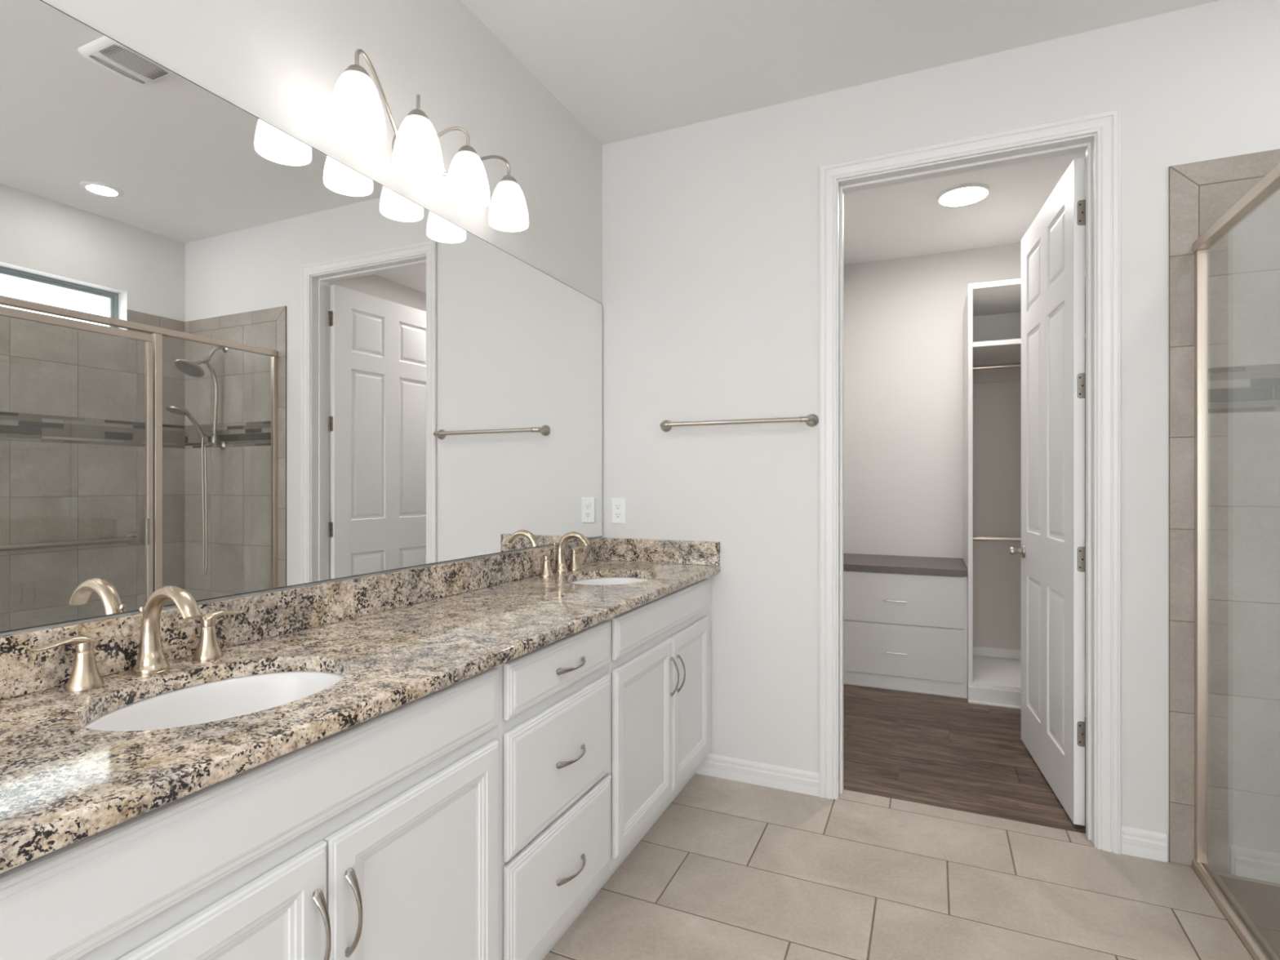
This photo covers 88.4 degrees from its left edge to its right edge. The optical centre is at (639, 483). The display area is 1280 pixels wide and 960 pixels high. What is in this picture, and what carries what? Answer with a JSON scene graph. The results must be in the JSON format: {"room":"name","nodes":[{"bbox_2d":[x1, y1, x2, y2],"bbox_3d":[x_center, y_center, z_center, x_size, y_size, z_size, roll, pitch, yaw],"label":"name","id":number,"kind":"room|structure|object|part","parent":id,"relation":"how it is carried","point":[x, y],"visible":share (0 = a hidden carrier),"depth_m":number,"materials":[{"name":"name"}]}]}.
{"room":"bathroom","nodes":[
{"label":"bathroom","id":0,"kind":"room"},
{"bbox_2d":[0,0,602,635],"bbox_3d":[-1.395,-0.156,0.472,0.120,2.835,5.966,0,0,24],"label":"wall","id":1,"kind":"structure","parent":0,"point":[282,62],"depth_m":1.92,"materials":[{"name":"paint"}]},
{"bbox_2d":[0,0,602,633],"bbox_3d":[-0.680,-0.292,1.921,0.006,1.078,2.476,0,0,24],"label":"mirror","id":2,"kind":"object","parent":1,"relation":"attached to","point":[235,358],"visible":1,"depth_m":1.43,"materials":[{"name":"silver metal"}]},
{"bbox_2d":[0,537,605,700],"bbox_3d":[-0.674,0.302,1.916,0.020,0.102,2.501,0,0,24],"label":"backsplash","id":3,"kind":"structure","parent":1,"relation":"attached to","point":[268,615],"depth_m":1.49,"materials":[{"name":"stone"}]},
{"bbox_2d":[327,48,528,231],"bbox_3d":[-0.589,-0.955,1.888,0.200,0.212,0.752,0,0,24],"label":"vanity light","id":4,"kind":"object","parent":1,"relation":"attached to","point":[355,116],"visible":1,"depth_m":1.75,"materials":[{"name":"white glass"}]},
{"bbox_3d":[-0.683,-0.915,1.591,0.131,0.133,0.131,0,0,24],"label":"lamp shade","id":5,"kind":"part","parent":4,"relation":"part of","materials":[{"name":"white glass"}]},
{"bbox_3d":[-0.683,-0.914,1.591,0.060,0.092,0.060,0,0,24],"label":"bulb","id":6,"kind":"part","parent":4,"relation":"part of","materials":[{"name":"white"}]},
{"bbox_3d":[-0.670,-0.992,1.743,0.018,0.135,0.319,0,0,3],"label":"arm","id":7,"kind":"part","parent":4,"relation":"part of","materials":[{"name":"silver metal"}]},
{"bbox_3d":[-0.666,-0.961,1.923,0.031,0.124,0.124,0,0,24],"label":"plate","id":8,"kind":"part","parent":4,"relation":"part of","materials":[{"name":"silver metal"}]},
{"bbox_3d":[-0.600,-0.915,1.779,0.131,0.133,0.131,0,0,24],"label":"lamp shade","id":9,"kind":"part","parent":4,"relation":"part of","materials":[{"name":"white glass"}]},
{"bbox_3d":[-0.600,-0.914,1.779,0.060,0.092,0.060,0,0,24],"label":"bulb","id":10,"kind":"part","parent":4,"relation":"part of","materials":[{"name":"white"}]},
{"bbox_3d":[-0.625,-1.012,1.845,0.019,0.098,0.154,0,0,-25],"label":"arm","id":11,"kind":"part","parent":4,"relation":"part of","materials":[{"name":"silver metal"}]},
{"bbox_3d":[-0.582,-1.012,1.944,0.153,0.098,0.018,0,0,-16],"label":"arm","id":12,"kind":"part","parent":4,"relation":"part of","materials":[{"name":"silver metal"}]},
{"bbox_3d":[-0.515,-0.915,1.968,0.131,0.133,0.131,0,0,24],"label":"lamp shade","id":13,"kind":"part","parent":4,"relation":"part of","materials":[{"name":"white glass"}]},
{"bbox_3d":[-0.515,-0.914,1.968,0.060,0.092,0.060,0,0,24],"label":"bulb","id":14,"kind":"part","parent":4,"relation":"part of","materials":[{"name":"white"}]},
{"bbox_3d":[-0.535,-0.992,2.046,0.018,0.135,0.319,0,0,45],"label":"arm","id":15,"kind":"part","parent":4,"relation":"part of","materials":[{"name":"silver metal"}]},
{"bbox_3d":[-0.431,-0.915,2.158,0.131,0.133,0.131,0,0,24],"label":"lamp shade","id":16,"kind":"part","parent":4,"relation":"part of","materials":[{"name":"white glass"}]},
{"bbox_2d":[460,0,1219,265],"bbox_3d":[0.518,-1.623,0.831,3.323,0.100,8.180,0,0,24],"label":"ceiling","id":17,"kind":"structure","parent":0,"point":[624,69],"depth_m":2.41,"materials":[{"name":"paint"}]},
{"bbox_2d":[936,182,990,206],"bbox_3d":[1.758,-1.565,3.579,0.264,0.016,0.264,0,0,24],"label":"recessed light","id":18,"kind":"object","parent":17,"relation":"in","point":[963,194],"visible":1,"depth_m":3.57,"materials":[{"name":"white plastic"}]},
{"bbox_2d":[542,684,1279,959],"bbox_3d":[0.498,1.312,0.785,3.323,0.100,8.080,0,0,24],"label":"floor","id":19,"kind":"structure","parent":0,"point":[730,869],"depth_m":2.12,"materials":[{"name":"tile"}]},
{"bbox_2d":[0,665,498,959],"bbox_3d":[-0.726,0.823,1.110,0.578,0.877,0.957,0,0,24],"label":"vanity cabinet","id":20,"kind":"object","parent":19,"relation":"on","point":[376,837],"visible":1,"depth_m":0.99,"materials":[{"name":"paint"}]},
{"bbox_3d":[-0.580,0.838,0.825,0.017,0.558,0.441,0,0,24],"label":"door","id":21,"kind":"part","parent":20,"relation":"part of","materials":[{"name":"paint"}]},
{"bbox_3d":[-0.479,0.686,0.993,0.033,0.141,0.017,0,0,24],"label":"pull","id":22,"kind":"part","parent":20,"relation":"part of","materials":[{"name":"silver metal"}]},
{"bbox_3d":[-0.455,0.686,1.048,0.033,0.141,0.017,0,0,24],"label":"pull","id":23,"kind":"part","parent":20,"relation":"part of","materials":[{"name":"silver metal"}]},
{"bbox_3d":[-0.399,0.838,1.230,0.017,0.558,0.439,0,0,24],"label":"door","id":24,"kind":"part","parent":20,"relation":"part of","materials":[{"name":"paint"}]},
{"bbox_2d":[497,618,610,959],"bbox_3d":[-0.420,0.823,1.796,0.578,0.877,0.542,0,0,24],"label":"base cabinet","id":25,"kind":"object","parent":19,"relation":"on","point":[554,698],"visible":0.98,"depth_m":1.63,"materials":[{"name":"paint"}]},
{"bbox_3d":[-0.191,0.985,1.696,0.017,0.263,0.513,0,0,24],"label":"drawer","id":26,"kind":"part","parent":25,"relation":"part of","materials":[{"name":"paint"}]},
{"bbox_3d":[-0.191,0.700,1.696,0.017,0.283,0.513,0,0,24],"label":"drawer","id":27,"kind":"part","parent":25,"relation":"part of","materials":[{"name":"paint"}]},
{"bbox_3d":[-0.191,0.464,1.696,0.017,0.125,0.513,0,0,24],"label":"drawer","id":28,"kind":"part","parent":25,"relation":"part of","materials":[{"name":"paint"}]},
{"bbox_3d":[-0.167,0.996,1.694,0.033,0.017,0.141,0,0,24],"label":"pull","id":29,"kind":"part","parent":25,"relation":"part of","materials":[{"name":"silver metal"}]},
{"bbox_3d":[-0.167,0.704,1.694,0.033,0.017,0.141,0,0,24],"label":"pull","id":30,"kind":"part","parent":25,"relation":"part of","materials":[{"name":"silver metal"}]},
{"bbox_3d":[-0.167,0.469,1.694,0.033,0.017,0.141,0,0,24],"label":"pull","id":31,"kind":"part","parent":25,"relation":"part of","materials":[{"name":"silver metal"}]},
{"bbox_2d":[588,576,711,902],"bbox_3d":[-0.109,0.823,2.494,0.578,0.877,0.984,0,0,24],"label":"vanity cabinet","id":32,"kind":"object","parent":19,"relation":"on","point":[660,666],"visible":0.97,"depth_m":2.24,"materials":[{"name":"paint"}]},
{"bbox_2d":[0,560,720,873],"bbox_3d":[-0.423,0.368,1.804,0.571,0.030,2.501,0,0,24],"label":"countertop","id":33,"kind":"structure","parent":32,"relation":"on","point":[64,782],"depth_m":1.10,"materials":[{"name":"stone"}]},
{"bbox_2d":[26,585,246,692],"bbox_3d":[-0.874,0.271,1.216,0.161,0.165,0.369,0,0,24],"label":"faucet","id":34,"kind":"object","parent":33,"relation":"on","point":[85,675],"visible":1,"depth_m":1.21,"materials":[{"name":"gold metal"}]},
{"bbox_3d":[-0.974,0.270,1.108,0.026,0.018,0.090,0,0,24],"label":"lever","id":35,"kind":"part","parent":34,"relation":"part of","materials":[{"name":"silver metal"}]},
{"bbox_3d":[-0.960,0.310,1.138,0.054,0.086,0.054,0,0,24],"label":"handle","id":36,"kind":"part","parent":34,"relation":"part of","materials":[{"name":"silver metal"}]},
{"bbox_3d":[-0.943,0.283,1.246,0.010,0.100,0.010,0,0,24],"label":"lift rod","id":37,"kind":"part","parent":34,"relation":"part of","materials":[{"name":"silver metal"}]},
{"bbox_3d":[-0.917,0.351,1.235,0.059,0.005,0.059,0,0,24],"label":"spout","id":38,"kind":"part","parent":34,"relation":"part of","materials":[{"name":"silver metal"}]},
{"bbox_3d":[-0.872,0.270,1.215,0.156,0.163,0.057,0,0,24],"label":"spout","id":39,"kind":"part","parent":34,"relation":"part of","materials":[{"name":"silver metal"}]},
{"bbox_3d":[-0.874,0.310,1.332,0.054,0.086,0.054,0,0,24],"label":"handle","id":40,"kind":"part","parent":34,"relation":"part of","materials":[{"name":"silver metal"}]},
{"bbox_3d":[-0.861,0.270,1.362,0.026,0.018,0.090,0,0,24],"label":"lever","id":41,"kind":"part","parent":34,"relation":"part of","materials":[{"name":"silver metal"}]},
{"bbox_2d":[84,671,344,731],"bbox_3d":[-0.713,0.462,1.142,0.370,0.155,0.462,0,0,24],"label":"sink","id":42,"kind":"object","parent":33,"relation":"in","point":[228,698],"visible":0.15,"depth_m":1.27,"materials":[{"name":"ceramic"}]},
{"bbox_2d":[533,531,590,577],"bbox_3d":[-0.269,0.271,2.575,0.161,0.165,0.369,0,0,24],"label":"faucet","id":43,"kind":"object","parent":33,"relation":"on","point":[561,566],"visible":1,"depth_m":2.58,"materials":[{"name":"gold metal"}]},
{"bbox_3d":[-0.369,0.270,2.467,0.026,0.018,0.090,0,0,24],"label":"lever","id":44,"kind":"part","parent":43,"relation":"part of","materials":[{"name":"silver metal"}]},
{"bbox_3d":[-0.355,0.310,2.498,0.054,0.086,0.054,0,0,24],"label":"handle","id":45,"kind":"part","parent":43,"relation":"part of","materials":[{"name":"silver metal"}]},
{"bbox_3d":[-0.338,0.283,2.606,0.010,0.100,0.010,0,0,24],"label":"lift rod","id":46,"kind":"part","parent":43,"relation":"part of","materials":[{"name":"silver metal"}]},
{"bbox_3d":[-0.267,0.270,2.574,0.156,0.163,0.057,0,0,24],"label":"spout","id":47,"kind":"part","parent":43,"relation":"part of","materials":[{"name":"silver metal"}]},
{"bbox_3d":[-0.269,0.310,2.691,0.054,0.086,0.054,0,0,24],"label":"handle","id":48,"kind":"part","parent":43,"relation":"part of","materials":[{"name":"silver metal"}]},
{"bbox_3d":[-0.255,0.270,2.722,0.026,0.018,0.090,0,0,24],"label":"lever","id":49,"kind":"part","parent":43,"relation":"part of","materials":[{"name":"silver metal"}]},
{"bbox_2d":[569,577,648,585],"bbox_3d":[-0.113,0.462,2.489,0.370,0.155,0.462,0,0,24],"label":"sink","id":50,"kind":"object","parent":33,"relation":"in","point":[605,580],"visible":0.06,"depth_m":2.67,"materials":[{"name":"ceramic"}]},
{"bbox_2d":[604,537,719,565],"bbox_3d":[0.090,0.302,2.933,0.548,0.102,0.020,0,0,24],"label":"side splash","id":51,"kind":"object","parent":33,"relation":"on","point":[647,550],"visible":1,"depth_m":2.92,"materials":[{"name":"stone"}]},
{"bbox_3d":[0.018,0.838,2.167,0.017,0.558,0.462,0,0,24],"label":"door","id":52,"kind":"part","parent":32,"relation":"part of","materials":[{"name":"paint"}]},
{"bbox_3d":[0.124,0.692,2.349,0.033,0.141,0.017,0,0,24],"label":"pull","id":53,"kind":"part","parent":32,"relation":"part of","materials":[{"name":"silver metal"}]},
{"bbox_3d":[0.151,0.697,2.409,0.033,0.141,0.017,0,0,24],"label":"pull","id":54,"kind":"part","parent":32,"relation":"part of","materials":[{"name":"silver metal"}]},
{"bbox_3d":[0.199,0.838,2.574,0.017,0.558,0.416,0,0,24],"label":"door","id":55,"kind":"part","parent":32,"relation":"part of","materials":[{"name":"paint"}]},
{"bbox_2d":[843,553,967,698],"bbox_3d":[1.667,0.883,4.287,0.809,0.756,0.688,0,0,24],"label":"chest","id":56,"kind":"object","parent":19,"relation":"on","point":[905,617],"visible":0.77,"depth_m":3.99,"materials":[{"name":"white wood"}]},
{"bbox_3d":[1.544,1.025,3.982,0.132,0.007,0.032,0,0,24],"label":"drawer pull","id":57,"kind":"part","parent":56,"relation":"part of","materials":[{"name":"silver metal"}]},
{"bbox_3d":[1.544,0.711,3.982,0.132,0.007,0.032,0,0,24],"label":"drawer pull","id":58,"kind":"part","parent":56,"relation":"part of","materials":[{"name":"silver metal"}]},
{"bbox_3d":[1.540,1.016,4.011,0.782,0.312,0.017,0,0,24],"label":"drawer","id":59,"kind":"part","parent":56,"relation":"part of","materials":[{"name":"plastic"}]},
{"bbox_3d":[1.540,0.702,4.011,0.782,0.304,0.017,0,0,24],"label":"drawer","id":60,"kind":"part","parent":56,"relation":"part of","materials":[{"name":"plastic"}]},
{"bbox_2d":[963,271,1085,717],"bbox_3d":[2.422,0.057,3.932,0.857,2.410,0.724,0,0,24],"label":"shelf unit","id":61,"kind":"object","parent":19,"relation":"on","point":[992,370],"visible":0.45,"depth_m":4.31,"materials":[{"name":"white wood"}]},
{"bbox_3d":[2.046,0.057,4.110,0.024,2.410,0.704,0,0,24],"label":"panel","id":62,"kind":"part","parent":61,"relation":"part of","materials":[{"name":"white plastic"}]},
{"bbox_3d":[2.426,-1.133,3.941,0.808,0.030,0.703,0,0,24],"label":"panel","id":63,"kind":"part","parent":61,"relation":"part of","materials":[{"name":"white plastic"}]},
{"bbox_3d":[2.426,-0.797,3.941,0.808,0.028,0.703,0,0,24],"label":"shelf","id":64,"kind":"part","parent":61,"relation":"part of","materials":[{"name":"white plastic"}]},
{"bbox_3d":[2.429,0.344,3.948,0.808,0.044,0.043,0,0,24],"label":"hanging rod","id":65,"kind":"part","parent":61,"relation":"part of","materials":[{"name":"silver metal"}]},
{"bbox_3d":[2.413,-0.711,3.912,0.808,0.044,0.043,0,0,24],"label":"hanging rod","id":66,"kind":"part","parent":61,"relation":"part of","materials":[{"name":"silver metal"}]},
{"bbox_3d":[2.426,1.156,3.941,0.808,0.020,0.703,0,0,24],"label":"shelf","id":67,"kind":"part","parent":61,"relation":"part of","materials":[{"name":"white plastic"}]},
{"bbox_3d":[2.561,1.116,4.244,0.808,0.058,0.016,0,0,24],"label":"rail","id":68,"kind":"part","parent":61,"relation":"part of","materials":[{"name":"white plastic"}]},
{"bbox_3d":[2.567,0.181,4.257,0.808,1.929,0.012,0,0,24],"label":"panel","id":69,"kind":"part","parent":61,"relation":"part of","materials":[{"name":"white wood"}]},
{"bbox_2d":[1191,163,1279,959],"bbox_3d":[1.935,0.245,1.354,0.897,2.072,1.386,0,0,24],"label":"shower door frame","id":70,"kind":"structure","parent":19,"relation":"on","point":[1251,938],"depth_m":2.13,"materials":[{"name":"silver metal"}]},
{"bbox_2d":[602,0,1279,887],"bbox_3d":[1.255,-0.146,2.486,3.083,2.855,0.129,0,0,24],"label":"wall","id":71,"kind":"structure","parent":0,"point":[710,228],"depth_m":2.38,"materials":[{"name":"paint"}]},
{"bbox_2d":[611,497,626,524],"bbox_3d":[-0.100,0.127,3.024,0.072,0.120,0.009,0,0,24],"label":"wall outlet","id":72,"kind":"object","parent":71,"relation":"attached to","point":[618,504],"visible":1,"depth_m":3.02,"materials":[{"name":"white plastic"}]},
{"bbox_2d":[614,512,621,517],"bbox_3d":[-0.100,0.146,3.023,0.033,0.025,0.006,0,0,24],"label":"receptacle","id":73,"kind":"object","parent":72,"relation":"attached to","point":[616,514],"depth_m":3.02,"materials":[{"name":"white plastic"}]},
{"bbox_2d":[614,503,621,509],"bbox_3d":[-0.100,0.107,3.023,0.033,0.025,0.006,0,0,24],"label":"receptacle","id":74,"kind":"object","parent":72,"relation":"attached to","point":[617,506],"depth_m":3.02,"materials":[{"name":"white plastic"}]},
{"bbox_2d":[659,413,818,431],"bbox_3d":[0.393,-0.256,2.769,0.689,0.053,0.075,0,0,24],"label":"towel bar","id":75,"kind":"object","parent":71,"relation":"attached to","point":[811,420],"visible":1,"depth_m":2.72,"materials":[{"name":"silver metal"}]},
{"bbox_2d":[695,753,818,796],"bbox_3d":[0.484,1.216,2.762,0.525,0.090,0.012,0,0,24],"label":"baseboard","id":76,"kind":"structure","parent":71,"relation":"attached to","point":[793,780],"depth_m":2.75,"materials":[{"name":"paint"}]},
{"bbox_2d":[836,133,1096,847],"bbox_3d":[1.209,0.018,2.512,0.898,2.488,0.120,0,0,24],"label":"trim","id":77,"kind":"structure","parent":71,"relation":"attached to","point":[1087,143],"depth_m":2.38,"materials":[{"name":"paint"}]},
{"bbox_2d":[818,106,1120,853],"bbox_3d":[1.181,-0.009,2.449,1.004,2.542,0.018,0,0,24],"label":"trim","id":78,"kind":"structure","parent":71,"relation":"attached to","point":[1106,124],"depth_m":2.28,"materials":[{"name":"paint"}]},
{"bbox_2d":[1008,157,1085,825],"bbox_3d":[1.746,0.030,2.802,0.159,2.438,0.864,0,0,18],"label":"door","id":79,"kind":"structure","parent":71,"relation":"in","point":[1052,550],"depth_m":2.65,"materials":[{"name":"paint"}]},
{"bbox_3d":[1.814,0.327,3.169,0.062,0.066,0.066,0,0,19],"label":"knob","id":80,"kind":"part","parent":79,"relation":"part of","materials":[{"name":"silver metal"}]},
{"bbox_2d":[1120,826,1167,862],"bbox_3d":[1.700,1.216,2.221,0.127,0.090,0.012,0,0,24],"label":"baseboard","id":81,"kind":"structure","parent":71,"relation":"attached to","point":[1138,842],"depth_m":2.22,"materials":[{"name":"paint"}]},
{"bbox_2d":[843,234,1085,558],"bbox_3d":[2.225,-0.156,4.483,1.670,2.835,0.120,0,0,24],"label":"wall","id":82,"kind":"structure","parent":0,"point":[903,317],"depth_m":4.57,"materials":[{"name":"paint"}]}
]}

